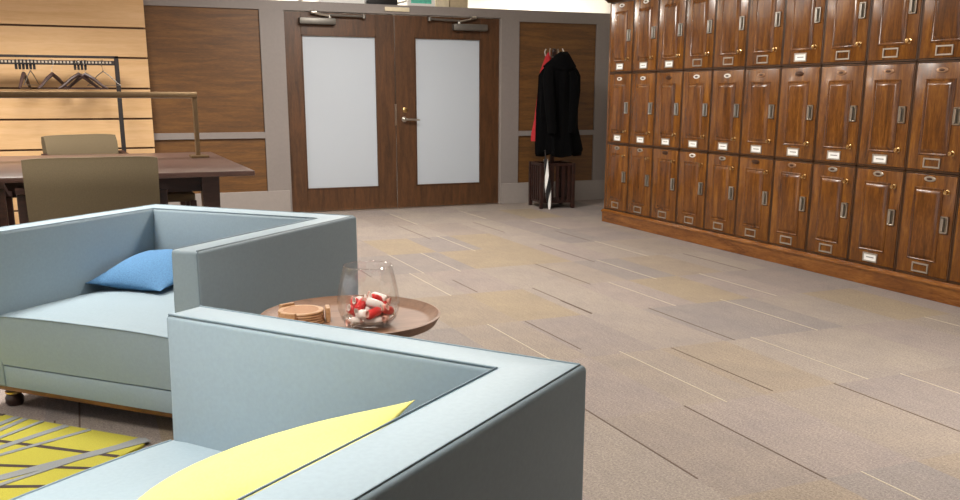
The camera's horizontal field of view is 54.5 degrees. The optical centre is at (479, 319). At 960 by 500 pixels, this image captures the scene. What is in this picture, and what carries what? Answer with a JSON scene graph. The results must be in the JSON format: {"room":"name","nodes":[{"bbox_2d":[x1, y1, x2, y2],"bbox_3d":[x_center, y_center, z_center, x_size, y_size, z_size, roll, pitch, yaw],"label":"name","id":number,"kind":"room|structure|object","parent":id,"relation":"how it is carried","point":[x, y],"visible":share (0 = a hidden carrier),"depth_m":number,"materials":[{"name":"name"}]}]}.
{"room":"locker room lounge","nodes":[
{"label":"locker room lounge","id":0,"kind":"room"},
{"bbox_2d":[0,0,154,223],"bbox_3d":[-5.889,-2.119,8.134,5.685,2.780,0.062,-6,15,-22],"label":"wall","id":1,"kind":"structure","parent":0,"point":[27,27],"depth_m":8.90,"materials":[{"name":"brown wood"}]},
{"bbox_2d":[284,0,406,4],"bbox_3d":[-3.775,-3.966,9.573,11.400,0.156,30.200,-6,15,-22],"label":"ceiling","id":2,"kind":"structure","parent":0,"point":[400,2],"depth_m":15.65,"materials":[{"name":"paint"}]},
{"bbox_2d":[143,0,609,211],"bbox_3d":[-3.500,-2.103,9.344,11.400,2.190,0.240,-6,15,-22],"label":"wall","id":3,"kind":"structure","parent":0,"point":[231,53],"depth_m":9.73,"materials":[{"name":"beige paint"}]},
{"bbox_2d":[284,10,396,211],"bbox_3d":[-1.478,-2.236,10.073,1.192,2.097,0.120,-6,15,-22],"label":"door","id":4,"kind":"structure","parent":3,"relation":"in","point":[340,67],"depth_m":10.09,"materials":[{"name":"brown wood"}]},
{"bbox_2d":[317,0,363,3],"bbox_3d":[-1.480,-3.491,9.885,0.480,0.260,0.140,-6,15,-22],"label":"storage box","id":5,"kind":"object","parent":3,"relation":"on","point":[334,1],"visible":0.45,"depth_m":9.86,"materials":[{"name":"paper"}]},
{"bbox_2d":[364,0,397,4],"bbox_3d":[-1.072,-3.550,10.048,0.335,0.300,0.140,-6,15,-22],"label":"storage box","id":6,"kind":"object","parent":3,"relation":"on","point":[385,2],"visible":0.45,"depth_m":10.02,"materials":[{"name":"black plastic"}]},
{"bbox_2d":[168,180,604,211],"bbox_3d":[-0.931,-1.384,10.515,5.490,0.250,0.054,-6,15,-22],"label":"baseboard","id":7,"kind":"structure","parent":3,"relation":"attached to","point":[584,189],"depth_m":10.01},
{"bbox_2d":[283,10,501,209],"bbox_3d":[-0.940,-2.317,10.402,2.468,2.118,0.244,-6,15,-22],"label":"trim","id":8,"kind":"structure","parent":3,"relation":"attached to","point":[500,20],"depth_m":10.66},
{"bbox_2d":[385,7,408,11],"bbox_3d":[-0.892,-3.344,10.031,0.275,0.044,0.020,-6,15,-22],"label":"plate","id":9,"kind":"object","parent":3,"relation":"attached to","point":[396,9],"visible":1,"depth_m":10.03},
{"bbox_2d":[305,203,499,212],"bbox_3d":[-0.933,-1.286,10.623,2.450,0.008,0.220,-6,15,-22],"label":"trim","id":10,"kind":"structure","parent":3,"relation":"attached to","point":[485,203],"depth_m":10.54,"materials":[{"name":"brown wood"}]},
{"bbox_2d":[407,0,434,6],"bbox_3d":[-0.649,-3.687,10.193,0.320,0.500,0.030,-6,15,-22],"label":"framed print","id":11,"kind":"object","parent":3,"relation":"on","point":[409,2],"visible":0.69,"depth_m":10.23},
{"bbox_2d":[435,0,448,6],"bbox_3d":[-0.426,-3.601,10.305,0.130,0.280,0.120,-6,15,-22],"label":"storage box","id":12,"kind":"object","parent":3,"relation":"on","point":[438,3],"visible":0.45,"depth_m":10.28,"materials":[{"name":"beige cardboard"}]},
{"bbox_2d":[394,15,498,207],"bbox_3d":[-0.357,-2.345,10.533,1.258,2.097,0.120,-6,15,-22],"label":"door","id":13,"kind":"structure","parent":3,"relation":"in","point":[447,68],"depth_m":10.55,"materials":[{"name":"brown wood"}]},
{"bbox_2d":[449,0,467,7],"bbox_3d":[-0.259,-3.629,10.382,0.210,0.300,0.140,-6,15,-22],"label":"storage box","id":14,"kind":"object","parent":3,"relation":"on","point":[452,3],"visible":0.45,"depth_m":10.34,"materials":[{"name":"beige cardboard"}]},
{"bbox_2d":[0,199,959,499],"bbox_3d":[-0.766,0.486,3.303,11.000,0.001,14.300,-6,15,-22],"label":"floor","id":15,"kind":"structure","parent":0,"point":[712,373],"depth_m":4.71,"materials":[{"name":"tile"}]},
{"bbox_2d":[0,182,15,226],"bbox_3d":[-3.130,-0.498,5.391,0.766,0.926,0.716,-6,15,-22],"label":"desk chair","id":16,"kind":"object","parent":15,"relation":"on","point":[7,218],"visible":0.38,"depth_m":5.31,"materials":[{"name":"brown wood"}]},
{"bbox_2d":[0,54,125,151],"bbox_3d":[-4.309,-1.630,8.634,1.935,1.600,0.280,-6,15,-22],"label":"rack","id":17,"kind":"object","parent":15,"relation":"on","point":[115,63],"visible":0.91,"depth_m":8.71,"materials":[{"name":"black metal"}]},
{"bbox_2d":[18,59,31,89],"bbox_3d":[-4.182,-2.252,8.538,0.058,0.273,0.390,-2,14,-11],"label":"clothes hanger","id":18,"kind":"object","parent":17,"relation":"hanging from","point":[23,76],"visible":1,"depth_m":8.51,"materials":[{"name":"brown wood"}]},
{"bbox_2d":[24,59,39,84],"bbox_3d":[-4.126,-2.276,8.557,0.058,0.236,0.363,-1,14,-3],"label":"clothes hanger","id":19,"kind":"object","parent":17,"relation":"hanging from","point":[27,59],"visible":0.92,"depth_m":8.54,"materials":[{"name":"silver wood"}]},
{"bbox_2d":[37,59,68,89],"bbox_3d":[-3.961,-2.274,8.629,0.058,0.273,0.390,5,14,19],"label":"clothes hanger","id":20,"kind":"object","parent":17,"relation":"hanging from","point":[51,74],"visible":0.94,"depth_m":8.60,"materials":[{"name":"brown wood"}]},
{"bbox_2d":[58,62,100,89],"bbox_3d":[-3.753,-2.294,8.714,0.390,0.273,0.058,-10,17,-36],"label":"clothes hanger","id":21,"kind":"object","parent":17,"relation":"hanging from","point":[78,74],"visible":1,"depth_m":8.69,"materials":[{"name":"brown wood"}]},
{"bbox_2d":[65,60,107,89],"bbox_3d":[-3.698,-2.300,8.737,0.390,0.273,0.058,-2,14,-7],"label":"clothes hanger","id":22,"kind":"object","parent":17,"relation":"hanging from","point":[85,74],"visible":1,"depth_m":8.74,"materials":[{"name":"brown wood"}]},
{"bbox_2d":[87,60,120,85],"bbox_3d":[-3.555,-2.332,8.791,0.343,0.236,0.058,2,14,7],"label":"clothes hanger","id":23,"kind":"object","parent":17,"relation":"hanging from","point":[101,60],"visible":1,"depth_m":8.80,"materials":[{"name":"silver metal"}]},
{"bbox_2d":[0,413,150,499],"bbox_3d":[-2.225,0.506,3.181,1.701,0.015,1.262,6,15,21],"label":"area rug","id":24,"kind":"object","parent":15,"relation":"on","point":[34,454],"visible":0.94,"depth_m":3.32,"materials":[{"name":"yellow carpet"}]},
{"bbox_2d":[41,134,128,154],"bbox_3d":[-3.458,-1.218,8.448,0.716,0.891,0.766,12,18,41],"label":"desk chair","id":25,"kind":"object","parent":15,"relation":"on","point":[76,144],"visible":0.29,"depth_m":8.54,"materials":[{"name":"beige fabric"}]},
{"bbox_2d":[15,156,167,223],"bbox_3d":[-2.189,-0.482,5.334,0.766,0.926,0.716,-6,15,-22],"label":"desk chair","id":26,"kind":"object","parent":15,"relation":"on","point":[54,188],"visible":0.44,"depth_m":4.95,"materials":[{"name":"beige fabric"}]},
{"bbox_2d":[0,152,254,207],"bbox_3d":[-3.525,-0.745,6.788,3.375,0.750,2.280,-6,15,-22],"label":"table","id":27,"kind":"object","parent":15,"relation":"on","point":[181,172],"visible":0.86,"depth_m":6.45,"materials":[{"name":"brown wood"}]},
{"bbox_2d":[0,91,208,157],"bbox_3d":[-3.583,-1.464,7.057,2.920,0.520,0.200,-6,15,-22],"label":"desk lamp","id":28,"kind":"object","parent":27,"relation":"on","point":[3,94],"visible":1,"depth_m":7.27,"materials":[{"name":"brown metal"}]},
{"bbox_2d":[0,204,357,417],"bbox_3d":[-1.298,-0.056,4.009,1.144,0.723,1.092,6,15,22],"label":"armchair","id":29,"kind":"object","parent":15,"relation":"on","point":[62,336],"visible":0.62,"depth_m":3.72,"materials":[{"name":"blue fabric"}]},
{"bbox_2d":[0,285,174,389],"bbox_3d":[-1.334,0.015,3.941,0.894,0.227,0.912,6,15,22],"label":"seat cushion","id":30,"kind":"object","parent":29,"relation":"on","point":[96,334],"depth_m":3.60,"materials":[{"name":"blue fabric"}]},
{"bbox_2d":[85,249,172,290],"bbox_3d":[-1.464,-0.229,4.190,0.420,0.146,0.411,6,15,22],"label":"throw pillow","id":31,"kind":"object","parent":29,"relation":"on","point":[151,270],"visible":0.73,"depth_m":4.07,"materials":[{"name":"blue fabric"}]},
{"bbox_2d":[167,191,196,205],"bbox_3d":[-2.569,-0.832,7.751,0.390,0.470,0.390,-6,15,-22],"label":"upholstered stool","id":32,"kind":"object","parent":15,"relation":"on","point":[188,197],"visible":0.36,"depth_m":7.59,"materials":[{"name":"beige fabric"}]},
{"bbox_2d":[9,305,585,499],"bbox_3d":[-0.544,0.490,1.752,1.092,0.723,1.144,8,16,29],"label":"armchair","id":33,"kind":"object","parent":15,"relation":"on","point":[480,424],"visible":0.81,"depth_m":1.97,"materials":[{"name":"blue fabric"}]},
{"bbox_2d":[15,440,221,499],"bbox_3d":[-0.622,0.531,1.808,0.912,0.227,0.894,8,16,29],"label":"seat cushion","id":34,"kind":"object","parent":33,"relation":"on","point":[129,476],"depth_m":2.12,"materials":[{"name":"blue fabric"}]},
{"bbox_2d":[137,400,414,499],"bbox_3d":[-0.437,0.298,1.732,0.573,0.239,0.341,2,14,10],"label":"throw pillow","id":35,"kind":"object","parent":33,"relation":"on","point":[230,474],"visible":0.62,"depth_m":1.65,"materials":[{"name":"yellow fabric"}]},
{"bbox_2d":[260,295,440,336],"bbox_3d":[-0.412,0.258,3.033,0.572,0.574,0.572,-6,15,-22],"label":"side table","id":36,"kind":"object","parent":15,"relation":"on","point":[412,317],"visible":0.31,"depth_m":3.03,"materials":[{"name":"brown wood"}]},
{"bbox_2d":[279,302,330,323],"bbox_3d":[-0.571,-0.018,2.950,0.180,0.047,0.164,-12,18,-41],"label":"holder","id":37,"kind":"object","parent":36,"relation":"on","point":[293,316],"visible":0.41,"depth_m":2.94,"materials":[{"name":"brown wood"}]},
{"bbox_2d":[309,317,323,322],"bbox_3d":[-0.565,-0.005,2.947,0.144,0.008,0.144,-6,15,-22],"label":"coaster","id":38,"kind":"object","parent":37,"relation":"in","point":[321,319],"visible":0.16,"depth_m":2.91,"materials":[{"name":"brown wood"}]},
{"bbox_2d":[278,314,323,321],"bbox_3d":[-0.565,-0.013,2.945,0.144,0.008,0.144,-6,15,-22],"label":"coaster","id":39,"kind":"object","parent":38,"relation":"on","point":[322,316],"visible":0.27,"depth_m":2.89,"materials":[{"name":"brown wood"}]},
{"bbox_2d":[278,311,323,319],"bbox_3d":[-0.565,-0.021,2.943,0.144,0.008,0.144,-6,15,-22],"label":"coaster","id":40,"kind":"object","parent":39,"relation":"on","point":[321,314],"visible":0.3,"depth_m":2.89,"materials":[{"name":"brown wood"}]},
{"bbox_2d":[278,305,323,316],"bbox_3d":[-0.565,-0.029,2.942,0.144,0.008,0.144,-6,15,-22],"label":"coaster","id":41,"kind":"object","parent":40,"relation":"on","point":[300,310],"visible":0.94,"depth_m":2.93,"materials":[{"name":"brown wood"}]},
{"bbox_3d":[-0.346,-0.076,2.886,0.194,0.192,0.194,-6,15,-22],"label":"glass vase","id":42,"kind":"object","parent":36,"relation":"on","visible":0},
{"bbox_2d":[347,304,354,315],"bbox_3d":[-0.392,-0.029,2.877,0.029,0.055,0.083,3,14,12],"label":"candy","id":43,"kind":"object","parent":42,"relation":"in","point":[350,308],"visible":0.64,"depth_m":2.85,"materials":[{"name":"red food"}]},
{"bbox_2d":[345,316,363,325],"bbox_3d":[-0.376,0.002,2.858,0.082,0.029,0.029,-12,18,-41],"label":"candy","id":44,"kind":"object","parent":42,"relation":"in","point":[353,321],"visible":0.59,"depth_m":2.84,"materials":[{"name":"white food"}]},
{"bbox_2d":[350,297,358,305],"bbox_3d":[-0.387,-0.054,2.885,0.029,0.050,0.084,-1,14,-3],"label":"candy","id":45,"kind":"object","parent":42,"relation":"in","point":[354,300],"visible":0.7,"depth_m":2.86,"materials":[{"name":"red food"}]},
{"bbox_2d":[354,295,366,314],"bbox_3d":[-0.366,-0.047,2.862,0.029,0.050,0.084,4,14,17],"label":"candy","id":46,"kind":"object","parent":42,"relation":"in","point":[359,305],"visible":0.9,"depth_m":2.84,"materials":[{"name":"red food"}]},
{"bbox_2d":[355,309,368,318],"bbox_3d":[-0.361,-0.018,2.843,0.029,0.037,0.084,-9,16,-32],"label":"candy","id":47,"kind":"object","parent":42,"relation":"in","point":[362,313],"visible":0.9,"depth_m":2.82,"materials":[{"name":"white food"}]},
{"bbox_2d":[361,297,382,307],"bbox_3d":[-0.325,-0.050,2.868,0.084,0.050,0.029,-2,14,-8],"label":"candy","id":48,"kind":"object","parent":42,"relation":"in","point":[370,302],"visible":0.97,"depth_m":2.86,"materials":[{"name":"white food"}]},
{"bbox_2d":[362,307,381,321],"bbox_3d":[-0.326,-0.020,2.852,0.084,0.044,0.029,-10,17,-37],"label":"candy","id":49,"kind":"object","parent":42,"relation":"in","point":[374,312],"visible":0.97,"depth_m":2.84,"materials":[{"name":"red food"}]},
{"bbox_2d":[360,316,386,324],"bbox_3d":[-0.329,0.001,2.862,0.082,0.029,0.029,-3,14,-14],"label":"candy","id":50,"kind":"object","parent":42,"relation":"in","point":[377,320],"visible":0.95,"depth_m":2.85,"materials":[{"name":"white food"}]},
{"bbox_2d":[368,292,382,301],"bbox_3d":[-0.322,-0.065,2.916,0.029,0.055,0.083,8,16,31],"label":"candy","id":51,"kind":"object","parent":42,"relation":"in","point":[374,296],"visible":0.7,"depth_m":2.89,"materials":[{"name":"red food"}]},
{"bbox_2d":[367,291,390,304],"bbox_3d":[-0.318,-0.070,2.938,0.084,0.037,0.029,7,15,26],"label":"candy","id":52,"kind":"object","parent":42,"relation":"in","point":[384,297],"visible":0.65,"depth_m":2.93,"materials":[{"name":"white food"}]},
{"bbox_2d":[380,313,388,322],"bbox_3d":[-0.297,-0.010,2.901,0.029,0.029,0.082,-1,14,-3],"label":"candy","id":53,"kind":"object","parent":42,"relation":"in","point":[382,315],"visible":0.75,"depth_m":2.88,"materials":[{"name":"food"}]},
{"bbox_2d":[381,303,388,313],"bbox_3d":[-0.308,-0.033,2.884,0.029,0.050,0.084,-12,18,-41],"label":"candy","id":54,"kind":"object","parent":42,"relation":"in","point":[386,305],"visible":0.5,"depth_m":2.86,"materials":[{"name":"food"}]},
{"bbox_2d":[379,304,394,314],"bbox_3d":[-0.288,-0.031,2.888,0.029,0.050,0.084,7,15,26],"label":"candy","id":55,"kind":"object","parent":42,"relation":"in","point":[391,311],"visible":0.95,"depth_m":2.88,"materials":[{"name":"red food"}]},
{"bbox_2d":[528,48,575,208],"bbox_3d":[0.822,-2.164,10.554,0.416,1.755,0.416,-4,14,-15],"label":"coat stand","id":56,"kind":"object","parent":15,"relation":"on","point":[565,171],"visible":0.8,"depth_m":10.56,"materials":[{"name":"brown wood"}]},
{"bbox_2d":[531,52,550,140],"bbox_3d":[0.707,-2.493,10.424,0.302,0.965,0.150,-6,15,-22],"label":"jacket","id":57,"kind":"object","parent":56,"relation":"hanging from","point":[547,57],"visible":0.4,"depth_m":10.43,"materials":[{"name":"fabric"}]},
{"bbox_2d":[544,150,550,208],"bbox_3d":[0.755,-1.569,10.429,0.091,0.659,0.068,1,14,2],"label":"umbrella","id":58,"kind":"object","parent":56,"relation":"in","point":[547,178],"visible":1,"depth_m":10.41,"materials":[{"name":"white fabric"}]},
{"bbox_2d":[535,51,582,157],"bbox_3d":[0.909,-2.404,10.409,0.583,1.150,0.351,-6,15,-22],"label":"coat","id":59,"kind":"object","parent":56,"relation":"hanging from","point":[557,133],"visible":1,"depth_m":10.29,"materials":[{"name":"black fabric"}]},
{"bbox_2d":[604,3,611,207],"bbox_3d":[1.536,-2.130,9.370,0.580,1.987,0.020,-6,15,-22],"label":"end panel","id":60,"kind":"object","parent":15,"relation":"on","point":[611,3],"visible":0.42,"depth_m":9.26,"materials":[{"name":"brown wood"}]},
{"bbox_2d":[605,143,628,212],"bbox_3d":[1.604,-1.433,9.323,0.616,0.653,0.412,-6,15,-22],"label":"locker","id":61,"kind":"object","parent":15,"relation":"on","point":[617,162],"visible":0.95,"depth_m":9.19,"materials":[{"name":"brown wood"}]},
{"bbox_2d":[607,73,631,144],"bbox_3d":[1.605,-2.080,9.167,0.616,0.671,0.412,-6,15,-22],"label":"locker","id":62,"kind":"object","parent":61,"relation":"on","point":[619,103],"visible":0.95,"depth_m":9.03,"materials":[{"name":"brown wood"}]},
{"bbox_2d":[609,0,634,72],"bbox_3d":[1.607,-2.728,9.010,0.616,0.655,0.412,-6,15,-22],"label":"locker","id":63,"kind":"object","parent":62,"relation":"on","point":[622,13],"visible":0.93,"depth_m":8.88,"materials":[{"name":"brown wood"}]},
{"bbox_2d":[627,145,652,217],"bbox_3d":[1.766,-1.342,8.951,0.616,0.653,0.412,-6,15,-22],"label":"locker","id":64,"kind":"object","parent":15,"relation":"on","point":[640,164],"visible":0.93,"depth_m":8.82,"materials":[{"name":"brown wood"}]},
{"bbox_2d":[629,72,656,146],"bbox_3d":[1.767,-1.990,8.794,0.616,0.671,0.412,-6,15,-22],"label":"locker","id":65,"kind":"object","parent":64,"relation":"on","point":[643,88],"visible":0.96,"depth_m":8.66,"materials":[{"name":"brown wood"}]},
{"bbox_2d":[632,0,659,71],"bbox_3d":[1.768,-2.638,8.638,0.616,0.655,0.412,-6,15,-22],"label":"locker","id":66,"kind":"object","parent":65,"relation":"on","point":[646,12],"visible":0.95,"depth_m":8.51,"materials":[{"name":"brown wood"}]},
{"bbox_2d":[650,147,680,223],"bbox_3d":[1.928,-1.252,8.578,0.616,0.653,0.412,-6,15,-22],"label":"locker","id":67,"kind":"object","parent":15,"relation":"on","point":[665,166],"visible":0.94,"depth_m":8.45,"materials":[{"name":"brown wood"}]},
{"bbox_2d":[653,71,682,148],"bbox_3d":[1.929,-1.900,8.422,0.616,0.671,0.412,-6,15,-22],"label":"locker","id":68,"kind":"object","parent":67,"relation":"on","point":[669,84],"visible":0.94,"depth_m":8.29,"materials":[{"name":"brown wood"}]},
{"bbox_2d":[657,0,686,70],"bbox_3d":[1.930,-2.548,8.265,0.616,0.655,0.412,-6,15,-22],"label":"locker","id":69,"kind":"object","parent":68,"relation":"on","point":[672,13],"visible":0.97,"depth_m":8.14,"materials":[{"name":"brown wood"}]},
{"bbox_2d":[676,150,707,229],"bbox_3d":[2.090,-1.162,8.206,0.616,0.653,0.412,-6,15,-22],"label":"locker","id":70,"kind":"object","parent":15,"relation":"on","point":[692,171],"visible":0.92,"depth_m":8.07,"materials":[{"name":"brown wood"}]},
{"bbox_2d":[680,69,712,151],"bbox_3d":[2.091,-1.809,8.049,0.616,0.671,0.412,-6,15,-22],"label":"locker","id":71,"kind":"object","parent":70,"relation":"on","point":[697,84],"visible":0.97,"depth_m":7.92,"materials":[{"name":"brown wood"}]},
{"bbox_2d":[684,0,716,69],"bbox_3d":[2.092,-2.458,7.893,0.616,0.655,0.412,-6,15,-22],"label":"locker","id":72,"kind":"object","parent":71,"relation":"on","point":[701,14],"visible":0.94,"depth_m":7.77,"materials":[{"name":"brown wood"}]},
{"bbox_2d":[704,152,739,235],"bbox_3d":[2.251,-1.072,7.833,0.616,0.653,0.412,-6,15,-22],"label":"locker","id":73,"kind":"object","parent":15,"relation":"on","point":[722,168],"visible":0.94,"depth_m":7.70,"materials":[{"name":"brown wood"}]},
{"bbox_2d":[708,68,745,154],"bbox_3d":[2.252,-1.719,7.677,0.616,0.671,0.412,-6,15,-22],"label":"locker","id":74,"kind":"object","parent":73,"relation":"on","point":[727,97],"visible":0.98,"depth_m":7.55,"materials":[{"name":"brown wood"}]},
{"bbox_2d":[713,0,749,68],"bbox_3d":[2.253,-2.367,7.520,0.616,0.655,0.412,-6,15,-22],"label":"locker","id":75,"kind":"object","parent":74,"relation":"on","point":[732,16],"visible":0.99,"depth_m":7.41,"materials":[{"name":"brown wood"}]},
{"bbox_2d":[734,155,776,242],"bbox_3d":[2.413,-0.982,7.461,0.616,0.653,0.412,-6,15,-22],"label":"locker","id":76,"kind":"object","parent":15,"relation":"on","point":[755,177],"visible":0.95,"depth_m":7.33,"materials":[{"name":"brown wood"}]},
{"bbox_2d":[740,67,780,157],"bbox_3d":[2.414,-1.629,7.304,0.616,0.671,0.412,-6,15,-22],"label":"locker","id":77,"kind":"object","parent":76,"relation":"on","point":[762,85],"visible":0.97,"depth_m":7.17,"materials":[{"name":"brown wood"}]},
{"bbox_2d":[746,0,786,67],"bbox_3d":[2.415,-2.277,7.148,0.616,0.655,0.412,-6,15,-22],"label":"locker","id":78,"kind":"object","parent":77,"relation":"on","point":[766,25],"visible":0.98,"depth_m":7.04,"materials":[{"name":"brown wood"}]},
{"bbox_2d":[601,208,959,306],"bbox_3d":[2.395,-0.601,7.556,0.586,0.128,4.596,-6,15,-22],"label":"plinth","id":79,"kind":"object","parent":15,"relation":"on","point":[948,293],"visible":0.64,"depth_m":6.87,"materials":[{"name":"brown wood"}]},
{"bbox_2d":[768,158,812,251],"bbox_3d":[2.575,-0.891,7.088,0.616,0.653,0.412,-6,15,-22],"label":"locker","id":80,"kind":"object","parent":15,"relation":"on","point":[792,179],"visible":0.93,"depth_m":6.96,"materials":[{"name":"brown wood"}]},
{"bbox_2d":[775,65,821,160],"bbox_3d":[2.576,-1.539,6.932,0.616,0.671,0.412,-6,15,-22],"label":"locker","id":81,"kind":"object","parent":80,"relation":"on","point":[799,85],"visible":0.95,"depth_m":6.80,"materials":[{"name":"brown wood"}]},
{"bbox_2d":[782,0,826,65],"bbox_3d":[2.577,-2.187,6.775,0.616,0.655,0.412,-6,15,-22],"label":"locker","id":82,"kind":"object","parent":81,"relation":"on","point":[804,28],"visible":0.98,"depth_m":6.67,"materials":[{"name":"brown wood"}]},
{"bbox_2d":[806,162,856,260],"bbox_3d":[2.737,-0.801,6.716,0.616,0.653,0.412,-6,15,-22],"label":"locker","id":83,"kind":"object","parent":15,"relation":"on","point":[833,185],"visible":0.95,"depth_m":6.59,"materials":[{"name":"brown wood"}]},
{"bbox_2d":[813,63,866,164],"bbox_3d":[2.738,-1.448,6.559,0.616,0.671,0.412,-6,15,-22],"label":"locker","id":84,"kind":"object","parent":83,"relation":"on","point":[841,92],"visible":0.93,"depth_m":6.43,"materials":[{"name":"brown wood"}]},
{"bbox_2d":[822,0,872,64],"bbox_3d":[2.739,-2.097,6.403,0.616,0.655,0.412,-6,15,-22],"label":"locker","id":85,"kind":"object","parent":84,"relation":"on","point":[847,22],"visible":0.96,"depth_m":6.31,"materials":[{"name":"brown wood"}]},
{"bbox_2d":[848,166,907,270],"bbox_3d":[2.898,-0.711,6.343,0.616,0.653,0.412,-6,15,-22],"label":"locker","id":86,"kind":"object","parent":15,"relation":"on","point":[878,192],"visible":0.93,"depth_m":6.21,"materials":[{"name":"brown wood"}]},
{"bbox_2d":[857,61,916,169],"bbox_3d":[2.900,-1.358,6.187,0.616,0.671,0.412,-6,15,-22],"label":"locker","id":87,"kind":"object","parent":86,"relation":"on","point":[888,95],"visible":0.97,"depth_m":6.06,"materials":[{"name":"brown wood"}]},
{"bbox_2d":[867,0,923,62],"bbox_3d":[2.901,-2.006,6.030,0.616,0.655,0.412,-6,15,-22],"label":"locker","id":88,"kind":"object","parent":87,"relation":"on","point":[895,25],"visible":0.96,"depth_m":5.94,"materials":[{"name":"brown wood"}]},
{"bbox_2d":[895,170,959,281],"bbox_3d":[3.060,-0.621,5.971,0.616,0.653,0.412,-6,15,-22],"label":"locker","id":89,"kind":"object","parent":15,"relation":"on","point":[930,199],"visible":0.99,"depth_m":5.84,"materials":[{"name":"brown wood"}]},
{"bbox_2d":[906,60,959,174],"bbox_3d":[3.061,-1.268,5.814,0.616,0.671,0.412,-6,15,-22],"label":"locker","id":90,"kind":"object","parent":89,"relation":"on","point":[934,135],"visible":1,"depth_m":5.71,"materials":[{"name":"brown wood"}]},
{"bbox_2d":[917,0,959,60],"bbox_3d":[3.062,-1.916,5.658,0.616,0.655,0.412,-6,15,-22],"label":"locker","id":91,"kind":"object","parent":90,"relation":"on","point":[939,40],"visible":0.98,"depth_m":5.63,"materials":[{"name":"brown wood"}]},
{"bbox_2d":[948,185,959,284],"bbox_3d":[3.222,-0.530,5.598,0.616,0.653,0.412,-6,15,-22],"label":"locker","id":92,"kind":"object","parent":15,"relation":"on","point":[954,269],"visible":1,"depth_m":5.68,"materials":[{"name":"brown wood"}]},
{"bbox_3d":[3.223,-1.178,5.442,0.616,0.671,0.412,-6,15,-22],"label":"locker","id":93,"kind":"object","parent":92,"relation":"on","visible":0},
{"bbox_3d":[3.224,-1.826,5.285,0.616,0.655,0.412,-6,15,-22],"label":"locker","id":94,"kind":"object","parent":93,"relation":"on","visible":0},
{"bbox_2d":[605,0,625,2],"bbox_3d":[2.390,-2.629,7.080,0.630,0.056,4.626,-6,15,-22],"label":"crown molding","id":95,"kind":"structure","parent":94,"relation":"on","point":[608,1],"depth_m":8.95,"materials":[{"name":"brown wood"}]},
{"bbox_2d":[468,0,610,12],"bbox_3d":[-1.014,-4.382,17.540,0.210,2.780,17.900,-6,15,-22],"label":"wall","id":96,"kind":"structure","parent":0,"point":[587,6],"depth_m":12.59,"materials":[{"name":"white paint"}]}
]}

